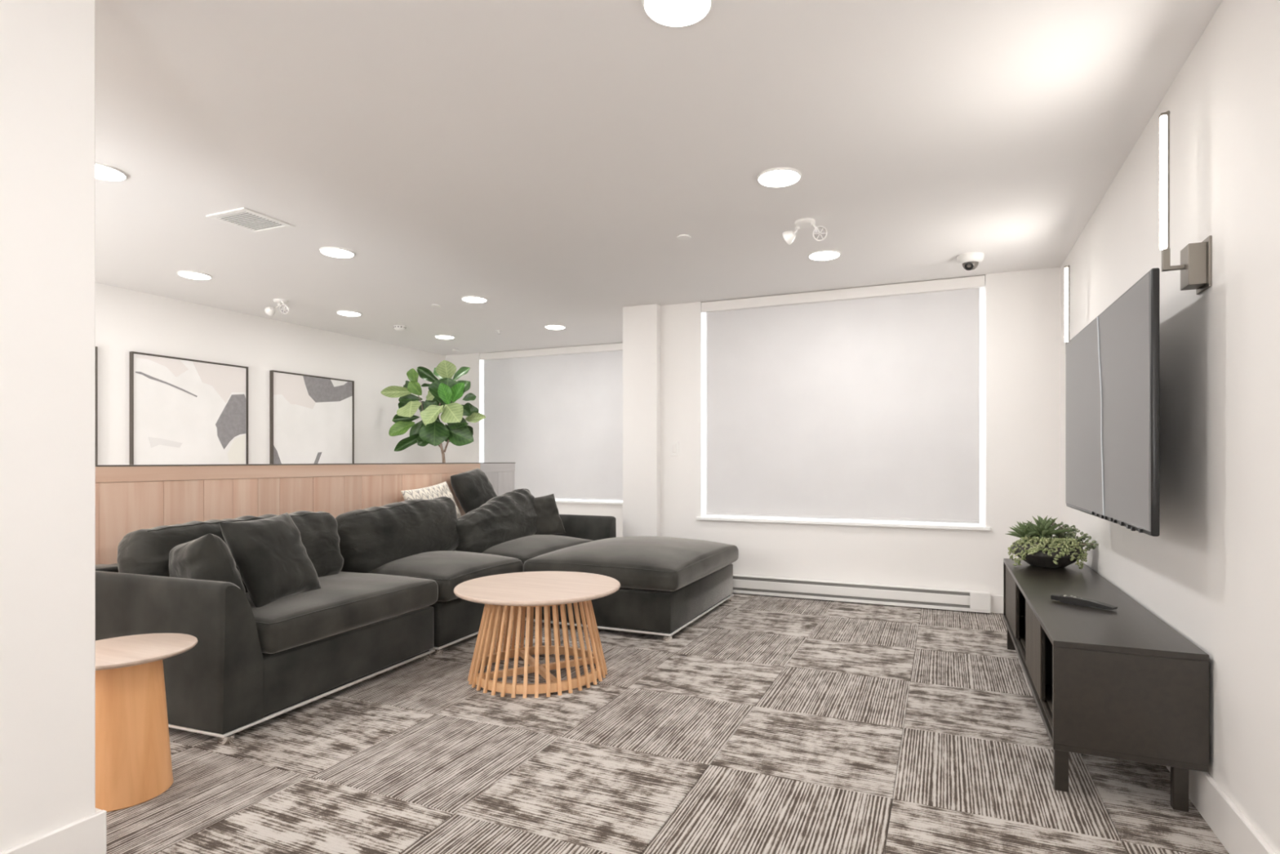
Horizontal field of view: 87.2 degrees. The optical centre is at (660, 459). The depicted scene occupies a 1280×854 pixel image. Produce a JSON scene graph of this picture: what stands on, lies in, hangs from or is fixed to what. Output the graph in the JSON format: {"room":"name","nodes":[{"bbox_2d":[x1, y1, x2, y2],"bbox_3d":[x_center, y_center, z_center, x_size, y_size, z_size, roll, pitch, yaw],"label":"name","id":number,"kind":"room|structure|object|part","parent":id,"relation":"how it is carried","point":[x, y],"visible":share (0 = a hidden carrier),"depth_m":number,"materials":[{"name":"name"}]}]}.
{"room":"residents' lounge","nodes":[
{"label":"residents' lounge","id":0,"kind":"room"},
{"bbox_2d":[0,0,95,852],"bbox_3d":[-2.286,-0.116,0.131,0.145,2.377,3.667,0,0,23],"label":"wall","id":1,"kind":"structure","parent":0,"point":[47,47],"depth_m":1.69,"materials":[{"name":"paint"}]},
{"bbox_2d":[0,807,106,853],"bbox_3d":[-2.275,1.006,0.136,0.161,0.132,3.685,0,0,23],"label":"baseboard","id":2,"kind":"structure","parent":1,"relation":"attached to","point":[87,834],"depth_m":1.74,"materials":[{"name":"white"}]},
{"bbox_2d":[95,282,445,465],"bbox_3d":[-4.576,-0.056,4.156,0.150,2.497,9.610,0,0,23],"label":"wall","id":3,"kind":"structure","parent":0,"point":[126,320],"depth_m":6.07,"materials":[{"name":"paint"}]},
{"bbox_2d":[95,346,97,465],"bbox_3d":[-4.329,-0.328,4.500,0.038,1.000,0.936,0,0,23],"label":"framed painting","id":4,"kind":"object","parent":3,"relation":"attached to","point":[96,348],"visible":0.12,"depth_m":4.92,"materials":[{"name":"brown metal"}]},
{"bbox_2d":[128,351,248,464],"bbox_3d":[-3.878,-0.328,5.571,0.038,1.000,0.930,0,0,23],"label":"framed painting","id":5,"kind":"object","parent":3,"relation":"attached to","point":[184,411],"visible":0.82,"depth_m":5.51,"materials":[{"name":"white paper"}]},
{"bbox_2d":[270,369,354,463],"bbox_3d":[-3.426,-0.328,6.646,0.038,1.000,0.932,0,0,23],"label":"framed painting","id":6,"kind":"object","parent":3,"relation":"attached to","point":[312,417],"visible":0.77,"depth_m":6.60,"materials":[{"name":"white paper"}]},
{"bbox_2d":[95,462,515,564],"bbox_3d":[-2.850,0.549,2.531,0.130,1.047,7.654,0,0,23],"label":"wall partition","id":7,"kind":"structure","parent":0,"point":[129,498],"depth_m":3.69,"materials":[{"name":"brown wood"}]},
{"bbox_3d":[-2.346,0.068,3.597,0.021,0.073,4.310,0,0,23],"label":"rail","id":8,"kind":"part","parent":7,"relation":"part of","materials":[{"name":"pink wood"}]},
{"bbox_3d":[-1.414,0.068,5.809,0.021,0.073,0.489,0,0,23],"label":"rail","id":9,"kind":"part","parent":7,"relation":"part of","materials":[{"name":"white wood"}]},
{"bbox_2d":[445,352,622,537],"bbox_3d":[-1.047,-0.056,7.803,3.525,2.497,0.150,0,0,23],"label":"wall","id":10,"kind":"structure","parent":0,"point":[473,452],"depth_m":8.25,"materials":[{"name":"paint"}]},
{"bbox_2d":[480,342,622,500],"bbox_3d":[-1.062,-0.422,7.767,2.478,1.754,0.068,0,0,23],"label":"roller blind","id":11,"kind":"object","parent":10,"relation":"attached to","point":[555,413],"visible":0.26,"depth_m":7.82,"materials":[{"name":"white fabric"}]},
{"bbox_2d":[555,498,622,504],"bbox_3d":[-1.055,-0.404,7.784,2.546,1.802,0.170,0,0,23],"label":"windowsill","id":12,"kind":"structure","parent":10,"relation":"in","point":[557,500],"depth_m":7.65,"materials":[{"name":"white ceramic"}]},
{"bbox_2d":[622,303,660,536],"bbox_3d":[-0.165,-0.116,5.717,0.320,2.377,0.080,0,0,23],"label":"wall pillar","id":13,"kind":"structure","parent":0,"point":[641,323],"depth_m":5.67,"materials":[{"name":"paint"}]},
{"bbox_2d":[95,0,1222,355],"bbox_3d":[-1.518,-1.380,2.869,6.786,0.150,9.610,0,0,23],"label":"ceiling","id":14,"kind":"structure","parent":0,"point":[546,162],"depth_m":2.78,"materials":[{"name":"paint"}]},
{"bbox_2d":[95,161,127,181],"bbox_3d":[-2.533,-1.296,3.028,0.202,0.018,0.202,0,0,23],"label":"recessed light","id":15,"kind":"object","parent":14,"relation":"in","point":[103,171],"visible":0.52,"depth_m":3.03,"materials":[{"name":"white plastic"}]},
{"bbox_2d":[177,271,212,279],"bbox_3d":[-3.289,-1.296,4.739,0.202,0.018,0.202,0,0,23],"label":"recessed light","id":16,"kind":"object","parent":14,"relation":"in","point":[189,274],"visible":1,"depth_m":4.70,"materials":[{"name":"white plastic"}]},
{"bbox_2d":[205,207,295,234],"bbox_3d":[-2.235,-1.300,3.668,0.300,0.010,0.300,0,0,23],"label":"ceiling vent","id":17,"kind":"object","parent":14,"relation":"in","point":[243,218],"visible":1,"depth_m":3.66,"materials":[{"name":"white metal"}]},
{"bbox_2d":[264,298,289,315],"bbox_3d":[-3.107,-1.242,5.491,0.237,0.125,0.120,0,0,23],"label":"emergency light","id":18,"kind":"object","parent":14,"relation":"attached to","point":[284,308],"visible":1,"depth_m":5.46,"materials":[{"name":"white plastic"}]},
{"bbox_3d":[-3.111,-1.294,5.498,0.110,0.022,0.110,0,0,23],"label":"ceiling plate","id":19,"kind":"part","parent":18,"relation":"part of","materials":[{"name":"white plastic"}]},
{"bbox_2d":[319,246,355,257],"bbox_3d":[-2.032,-1.296,4.219,0.202,0.018,0.202,0,0,23],"label":"recessed light","id":20,"kind":"object","parent":14,"relation":"in","point":[338,252],"visible":1,"depth_m":4.18,"materials":[{"name":"white plastic"}]},
{"bbox_2d":[336,310,361,316],"bbox_3d":[-2.771,-1.296,5.970,0.202,0.018,0.202,0,0,23],"label":"recessed light","id":21,"kind":"object","parent":14,"relation":"in","point":[346,313],"visible":1,"depth_m":5.93,"materials":[{"name":"white plastic"}]},
{"bbox_2d":[337,311,360,316],"bbox_3d":[-2.771,-1.295,5.970,0.187,0.016,0.187,0,0,23],"label":"diffuser","id":22,"kind":"object","parent":21,"relation":"attached to","point":[346,313],"depth_m":5.94,"materials":[{"name":"white plastic"}]},
{"bbox_2d":[393,324,405,330],"bbox_3d":[-2.553,-1.284,6.565,0.113,0.042,0.113,0,0,23],"label":"smoke detector","id":23,"kind":"object","parent":14,"relation":"attached to","point":[397,327],"visible":1,"depth_m":6.53,"materials":[{"name":"white plastic"}]},
{"bbox_2d":[431,304,440,306],"bbox_3d":[-1.900,-1.298,5.667,0.080,0.013,0.080,0,0,23],"label":"sprinkler cover","id":24,"kind":"object","parent":14,"relation":"attached to","point":[432,305],"visible":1,"depth_m":5.65,"materials":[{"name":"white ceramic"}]},
{"bbox_2d":[435,334,454,338],"bbox_3d":[-2.289,-1.296,7.114,0.202,0.018,0.202,0,0,23],"label":"recessed light","id":25,"kind":"object","parent":14,"relation":"in","point":[440,336],"visible":1,"depth_m":7.06,"materials":[{"name":"white plastic"}]},
{"bbox_2d":[461,295,487,302],"bbox_3d":[-1.513,-1.296,5.452,0.202,0.018,0.202,0,0,23],"label":"recessed light","id":26,"kind":"object","parent":14,"relation":"in","point":[472,299],"visible":1,"depth_m":5.41,"materials":[{"name":"white plastic"}]},
{"bbox_2d":[544,324,565,329],"bbox_3d":[-1.036,-1.296,6.585,0.202,0.018,0.202,0,0,23],"label":"recessed light","id":27,"kind":"object","parent":14,"relation":"in","point":[553,326],"visible":1,"depth_m":6.54,"materials":[{"name":"white plastic"}]},
{"bbox_2d":[545,325,564,329],"bbox_3d":[-1.036,-1.295,6.585,0.187,0.016,0.187,0,0,23],"label":"diffuser","id":28,"kind":"object","parent":27,"relation":"attached to","point":[554,327],"depth_m":6.56,"materials":[{"name":"white plastic"}]},
{"bbox_2d":[641,0,712,26],"bbox_3d":[0.047,-1.296,1.916,0.202,0.018,0.202,0,0,23],"label":"recessed light","id":29,"kind":"object","parent":14,"relation":"in","point":[669,13],"visible":1,"depth_m":1.93,"materials":[{"name":"white plastic"}]},
{"bbox_2d":[676,234,690,239],"bbox_3d":[0.135,-1.298,3.921,0.080,0.013,0.080,0,0,23],"label":"sprinkler cover","id":30,"kind":"object","parent":14,"relation":"attached to","point":[682,237],"visible":1,"depth_m":3.90,"materials":[{"name":"white plastic"}]},
{"bbox_2d":[756,167,801,186],"bbox_3d":[0.545,-1.296,3.099,0.202,0.018,0.202,0,0,23],"label":"recessed light","id":31,"kind":"object","parent":14,"relation":"in","point":[778,176],"visible":1,"depth_m":3.07,"materials":[{"name":"white plastic"}]},
{"bbox_2d":[782,217,826,244],"bbox_3d":[0.794,-1.242,3.675,0.237,0.125,0.120,0,0,23],"label":"emergency light","id":32,"kind":"object","parent":14,"relation":"attached to","point":[820,233],"visible":1,"depth_m":3.64,"materials":[{"name":"white plastic"}]},
{"bbox_3d":[0.733,-1.251,3.704,0.082,0.072,0.028,0,0,-29],"label":"swivel arm","id":33,"kind":"part","parent":32,"relation":"part of","materials":[{"name":"white plastic"}]},
{"bbox_3d":[0.790,-1.294,3.682,0.110,0.022,0.110,0,0,23],"label":"ceiling plate","id":34,"kind":"part","parent":32,"relation":"part of","materials":[{"name":"white plastic"}]},
{"bbox_3d":[0.838,-1.252,3.639,0.059,0.071,0.030,0,0,23],"label":"swivel arm","id":35,"kind":"part","parent":32,"relation":"part of","materials":[{"name":"white plastic"}]},
{"bbox_2d":[808,249,840,260],"bbox_3d":[1.040,-1.296,4.274,0.202,0.018,0.202,0,0,23],"label":"recessed light","id":36,"kind":"object","parent":14,"relation":"in","point":[822,255],"visible":1,"depth_m":4.24,"materials":[{"name":"white plastic"}]},
{"bbox_2d":[956,252,984,271],"bbox_3d":[1.981,-1.256,4.298,0.160,0.098,0.160,0,0,23],"label":"security camera","id":37,"kind":"object","parent":14,"relation":"attached to","point":[969,261],"visible":1,"depth_m":4.25,"materials":[{"name":"white plastic"}]},
{"bbox_2d":[106,592,1229,853],"bbox_3d":[-1.518,1.132,2.869,6.786,0.120,9.610,0,0,23],"label":"floor","id":38,"kind":"structure","parent":0,"point":[765,724],"depth_m":2.38,"materials":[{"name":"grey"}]},
{"bbox_2d":[95,632,197,812],"bbox_3d":[-1.728,0.840,2.162,0.392,0.465,0.392,0,0,23],"label":"side table","id":39,"kind":"object","parent":38,"relation":"on","point":[133,757],"visible":0.64,"depth_m":2.09,"materials":[{"name":"brown wood"}]},
{"bbox_2d":[95,511,438,744],"bbox_3d":[-1.876,0.672,3.240,1.045,0.801,1.225,0,0,20],"label":"sofa section","id":40,"kind":"object","parent":38,"relation":"on","point":[249,665],"visible":0.79,"depth_m":2.76,"materials":[{"name":"grey fabric"}]},
{"bbox_3d":[-2.461,0.619,2.923,0.160,0.306,0.150,0,0,20],"label":"frame corner","id":41,"kind":"part","parent":40,"relation":"part of","materials":[{"name":"grey fabric"}]},
{"bbox_3d":[-2.075,0.742,2.750,1.004,0.560,0.168,0,0,20],"label":"arm","id":42,"kind":"part","parent":40,"relation":"part of","materials":[{"name":"grey fabric"}]},
{"bbox_2d":[168,533,245,594],"bbox_3d":[-1.921,0.497,2.833,0.424,0.401,0.224,0,0,43],"label":"throw pillow","id":43,"kind":"object","parent":40,"relation":"on","point":[207,557],"visible":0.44,"depth_m":2.72,"materials":[{"name":"grey fabric"}]},
{"bbox_2d":[116,511,343,592],"bbox_3d":[-2.019,0.477,3.263,0.272,0.405,1.060,-14,-5,19],"label":"cushion","id":44,"kind":"object","parent":40,"relation":"on","point":[141,551],"depth_m":2.99,"materials":[{"name":"grey fabric"}]},
{"bbox_2d":[219,512,320,607],"bbox_3d":[-1.759,0.446,3.046,0.243,0.382,0.384,0,0,10],"label":"throw pillow","id":45,"kind":"object","parent":40,"relation":"on","point":[270,556],"visible":0.96,"depth_m":2.96,"materials":[{"name":"grey fabric"}]},
{"bbox_3d":[-1.898,1.032,3.241,1.005,0.013,1.207,0,0,20],"label":"chrome trim","id":46,"kind":"part","parent":40,"relation":"part of","materials":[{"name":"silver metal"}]},
{"bbox_2d":[244,571,438,653],"bbox_3d":[-1.760,0.698,3.288,0.858,0.175,1.057,0,0,20],"label":"seat cushion","id":47,"kind":"object","parent":40,"relation":"on","point":[345,604],"depth_m":3.06,"materials":[{"name":"grey fabric"}]},
{"bbox_2d":[335,496,523,654],"bbox_3d":[-1.512,0.663,4.221,1.067,0.820,0.974,0,0,20],"label":"sofa section","id":48,"kind":"object","parent":38,"relation":"on","point":[417,538],"visible":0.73,"depth_m":3.93,"materials":[{"name":"grey fabric"}]},
{"bbox_2d":[335,496,459,573],"bbox_3d":[-1.636,0.468,4.264,0.282,0.409,0.974,-14,-2,20],"label":"cushion","id":49,"kind":"object","parent":48,"relation":"on","point":[374,539],"depth_m":4.02,"materials":[{"name":"grey fabric"}]},
{"bbox_2d":[340,550,523,601],"bbox_3d":[-1.429,0.687,4.170,0.878,0.208,0.817,0,0,20],"label":"seat cushion","id":50,"kind":"object","parent":48,"relation":"on","point":[449,568],"depth_m":3.91,"materials":[{"name":"grey fabric"}]},
{"bbox_3d":[-1.546,1.032,4.212,1.007,0.013,0.803,0,0,20],"label":"chrome trim","id":51,"kind":"part","parent":48,"relation":"part of","materials":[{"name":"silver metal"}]},
{"bbox_2d":[380,360,486,462],"bbox_3d":[-2.380,0.009,7.192,1.086,2.126,0.622,0,0,5],"label":"fig","id":52,"kind":"object","parent":38,"relation":"on","point":[442,394],"visible":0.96,"depth_m":7.08,"materials":[{"name":"green plant"}]},
{"bbox_2d":[451,488,616,621],"bbox_3d":[-1.096,0.651,5.136,1.046,0.843,1.283,0,0,23],"label":"sofa section","id":53,"kind":"object","parent":38,"relation":"on","point":[505,525],"visible":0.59,"depth_m":4.92,"materials":[{"name":"grey fabric"}]},
{"bbox_2d":[400,481,461,518],"bbox_3d":[-1.643,0.336,4.850,0.181,0.344,0.513,0,0,20],"label":"throw pillow","id":54,"kind":"object","parent":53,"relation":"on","point":[442,489],"visible":0.41,"depth_m":4.82,"materials":[{"name":"white fabric"}]},
{"bbox_2d":[450,468,497,513],"bbox_3d":[-1.447,0.279,5.280,0.326,0.418,0.334,0,0,4],"label":"throw pillow","id":55,"kind":"object","parent":53,"relation":"on","point":[473,489],"visible":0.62,"depth_m":5.15,"materials":[{"name":"grey fabric"}]},
{"bbox_2d":[455,488,537,553],"bbox_3d":[-1.207,0.494,5.013,0.267,0.414,0.968,-25,4,22],"label":"cushion","id":56,"kind":"object","parent":53,"relation":"on","point":[508,517],"depth_m":4.84,"materials":[{"name":"grey fabric"}]},
{"bbox_2d":[451,534,593,564],"bbox_3d":[-1.073,0.684,5.067,0.826,0.215,1.059,0,0,23],"label":"seat cushion","id":57,"kind":"object","parent":53,"relation":"on","point":[523,548],"depth_m":4.73,"materials":[{"name":"grey fabric"}]},
{"bbox_2d":[533,493,565,534],"bbox_3d":[-0.954,0.451,5.368,0.355,0.347,0.207,0,0,-39],"label":"throw pillow","id":58,"kind":"object","parent":53,"relation":"on","point":[548,522],"visible":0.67,"depth_m":5.34,"materials":[{"name":"grey fabric"}]},
{"bbox_3d":[-0.879,0.742,5.650,1.045,0.560,0.168,0,0,23],"label":"arm","id":59,"kind":"part","parent":53,"relation":"part of","materials":[{"name":"grey fabric"}]},
{"bbox_2d":[453,570,620,697],"bbox_3d":[-0.611,0.848,3.363,0.816,0.448,0.816,0,0,23],"label":"coffee table","id":60,"kind":"object","parent":38,"relation":"on","point":[508,594],"visible":1,"depth_m":3.20,"materials":[{"name":"brown wood"}]},
{"bbox_2d":[523,536,738,640],"bbox_3d":[-0.154,0.818,4.717,1.102,0.509,1.332,0,0,23],"label":"ottoman","id":61,"kind":"object","parent":38,"relation":"on","point":[667,584],"visible":0.88,"depth_m":4.17,"materials":[{"name":"grey fabric"}]},
{"bbox_3d":[-0.174,1.032,4.739,1.047,0.013,1.288,0,0,23],"label":"chrome trim","id":62,"kind":"part","parent":61,"relation":"part of","materials":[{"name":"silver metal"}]},
{"bbox_2d":[523,536,738,591],"bbox_3d":[-0.149,0.674,4.715,1.092,0.222,1.332,0,0,23],"label":"seat cushion","id":63,"kind":"object","parent":61,"relation":"on","point":[639,563],"depth_m":4.25,"materials":[{"name":"grey fabric"}]},
{"bbox_2d":[1003,558,1208,812],"bbox_3d":[1.799,0.822,2.934,0.398,0.500,1.925,0,0,23],"label":"media console","id":64,"kind":"object","parent":38,"relation":"on","point":[1122,682],"visible":1,"depth_m":2.09,"materials":[{"name":"black wood"}]},
{"bbox_3d":[1.983,0.995,3.804,0.040,0.155,0.030,0,0,23],"label":"leg","id":65,"kind":"part","parent":64,"relation":"part of","materials":[{"name":"brown wood"}]},
{"bbox_3d":[2.168,0.745,3.812,0.398,0.305,0.020,0,0,23],"label":"panel","id":66,"kind":"part","parent":64,"relation":"part of","materials":[{"name":"brown wood"}]},
{"bbox_3d":[1.888,0.744,3.606,0.010,0.295,0.573,0,0,23],"label":"door","id":67,"kind":"part","parent":64,"relation":"part of","materials":[{"name":"brown wood"}]},
{"bbox_3d":[1.508,0.744,2.704,0.010,0.295,0.475,0,0,23],"label":"door","id":68,"kind":"part","parent":64,"relation":"part of","materials":[{"name":"brown wood"}]},
{"bbox_2d":[1006,515,1098,568],"bbox_3d":[2.070,0.434,3.600,0.379,0.277,0.369,0,0,-6],"label":"succulent bowl","id":69,"kind":"object","parent":64,"relation":"on","point":[1037,547],"visible":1,"depth_m":3.53,"materials":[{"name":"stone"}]},
{"bbox_3d":[1.302,0.995,2.186,0.040,0.155,0.030,0,0,23],"label":"leg","id":70,"kind":"part","parent":64,"relation":"part of","materials":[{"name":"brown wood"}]},
{"bbox_2d":[1050,593,1117,609],"bbox_3d":[1.655,0.556,2.632,0.038,0.032,0.234,0,0,-32],"label":"remote control","id":71,"kind":"object","parent":64,"relation":"on","point":[1074,600],"visible":1,"depth_m":2.63,"materials":[{"name":"black plastic"}]},
{"bbox_3d":[1.799,0.582,2.934,0.398,0.020,1.925,0,0,23],"label":"panel","id":72,"kind":"part","parent":64,"relation":"part of","materials":[{"name":"brown wood"}]},
{"bbox_3d":[1.799,0.907,2.934,0.398,0.020,1.925,0,0,23],"label":"panel","id":73,"kind":"part","parent":64,"relation":"part of","materials":[{"name":"brown wood"}]},
{"bbox_3d":[1.429,0.745,2.057,0.398,0.305,0.020,0,0,23],"label":"panel","id":74,"kind":"part","parent":64,"relation":"part of","materials":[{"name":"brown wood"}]},
{"bbox_3d":[1.593,0.995,2.063,0.040,0.155,0.030,0,0,23],"label":"leg","id":75,"kind":"part","parent":64,"relation":"part of","materials":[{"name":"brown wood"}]},
{"bbox_2d":[660,266,1060,595],"bbox_3d":[1.235,-0.056,5.252,3.260,2.497,0.150,0,0,23],"label":"wall","id":76,"kind":"structure","parent":0,"point":[1022,308],"depth_m":4.84,"materials":[{"name":"paint"}]},
{"bbox_2d":[696,288,991,530],"bbox_3d":[1.330,-0.404,5.190,2.183,1.802,0.170,0,0,23],"label":"window","id":77,"kind":"structure","parent":76,"relation":"in","point":[976,526],"depth_m":4.91,"materials":[{"name":"white ceramic"}]},
{"bbox_2d":[701,275,985,523],"bbox_3d":[1.322,-0.422,5.173,2.115,1.754,0.068,0,0,23],"label":"roller blind","id":78,"kind":"object","parent":77,"relation":"attached to","point":[859,403],"visible":1,"depth_m":5.12,"materials":[{"name":"white fabric"}]},
{"bbox_3d":[0.353,-0.675,5.559,0.004,1.060,0.004,0,0,23],"label":"bead chain","id":79,"kind":"part","parent":78,"relation":"part of","materials":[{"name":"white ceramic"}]},
{"bbox_3d":[1.322,0.485,5.172,2.183,0.025,0.130,0,0,23],"label":"sill","id":80,"kind":"part","parent":77,"relation":"part of","materials":[{"name":"white paint"}]},
{"bbox_2d":[733,573,991,613],"bbox_3d":[1.331,0.994,5.081,2.090,0.140,0.062,0,0,23],"label":"baseboard heater","id":81,"kind":"object","parent":76,"relation":"attached to","point":[974,601],"visible":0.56,"depth_m":4.98,"materials":[{"name":"white metal"}]},
{"bbox_3d":[1.271,0.987,5.080,1.940,0.066,0.010,0,0,23],"label":"panel","id":82,"kind":"part","parent":81,"relation":"part of","materials":[{"name":"white metal"}]},
{"bbox_2d":[991,594,1003,613],"bbox_3d":[1.343,1.010,5.117,2.924,0.125,0.014,0,0,23],"label":"baseboard","id":83,"kind":"structure","parent":76,"relation":"attached to","point":[997,601],"depth_m":4.69,"materials":[{"name":"white"}]},
{"bbox_2d":[1060,0,1279,853],"bbox_3d":[1.256,-0.056,0.906,0.150,2.497,8.145,0,0,23],"label":"wall","id":84,"kind":"structure","parent":0,"point":[1211,572],"depth_m":1.92,"materials":[{"name":"paint"}]},
{"bbox_2d":[1064,265,1070,344],"bbox_3d":[2.288,-0.793,3.697,0.114,0.560,0.110,0,0,23],"label":"wall sconce","id":85,"kind":"object","parent":84,"relation":"attached to","point":[1066,268],"visible":0.6,"depth_m":3.71,"materials":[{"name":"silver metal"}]},
{"bbox_2d":[1065,267,1159,536],"bbox_3d":[1.805,-0.172,2.637,0.164,0.807,1.400,0,0,22],"label":"television","id":86,"kind":"object","parent":84,"relation":"attached to","point":[1113,364],"visible":1,"depth_m":2.35,"materials":[{"name":"black plastic"}]},
{"bbox_2d":[1159,111,1212,294],"bbox_3d":[1.597,-0.793,2.057,0.114,0.560,0.110,0,0,23],"label":"wall sconce","id":87,"kind":"object","parent":84,"relation":"attached to","point":[1195,268],"visible":1,"depth_m":2.06,"materials":[{"name":"silver metal"}]},
{"bbox_3d":[1.560,-0.617,2.075,0.018,0.066,0.020,0,0,23],"label":"stem","id":88,"kind":"part","parent":87,"relation":"part of","materials":[{"name":"silver metal"}]},
{"bbox_3d":[1.579,-0.590,2.068,0.052,0.012,0.014,0,0,23],"label":"bracket arm","id":89,"kind":"part","parent":87,"relation":"part of","materials":[{"name":"silver metal"}]},
{"bbox_2d":[1165,765,1276,853],"bbox_3d":[1.179,1.003,0.938,0.016,0.138,7.844,0,0,23],"label":"baseboard","id":90,"kind":"structure","parent":84,"relation":"attached to","point":[1232,828],"depth_m":1.86,"materials":[{"name":"white"}]}
]}

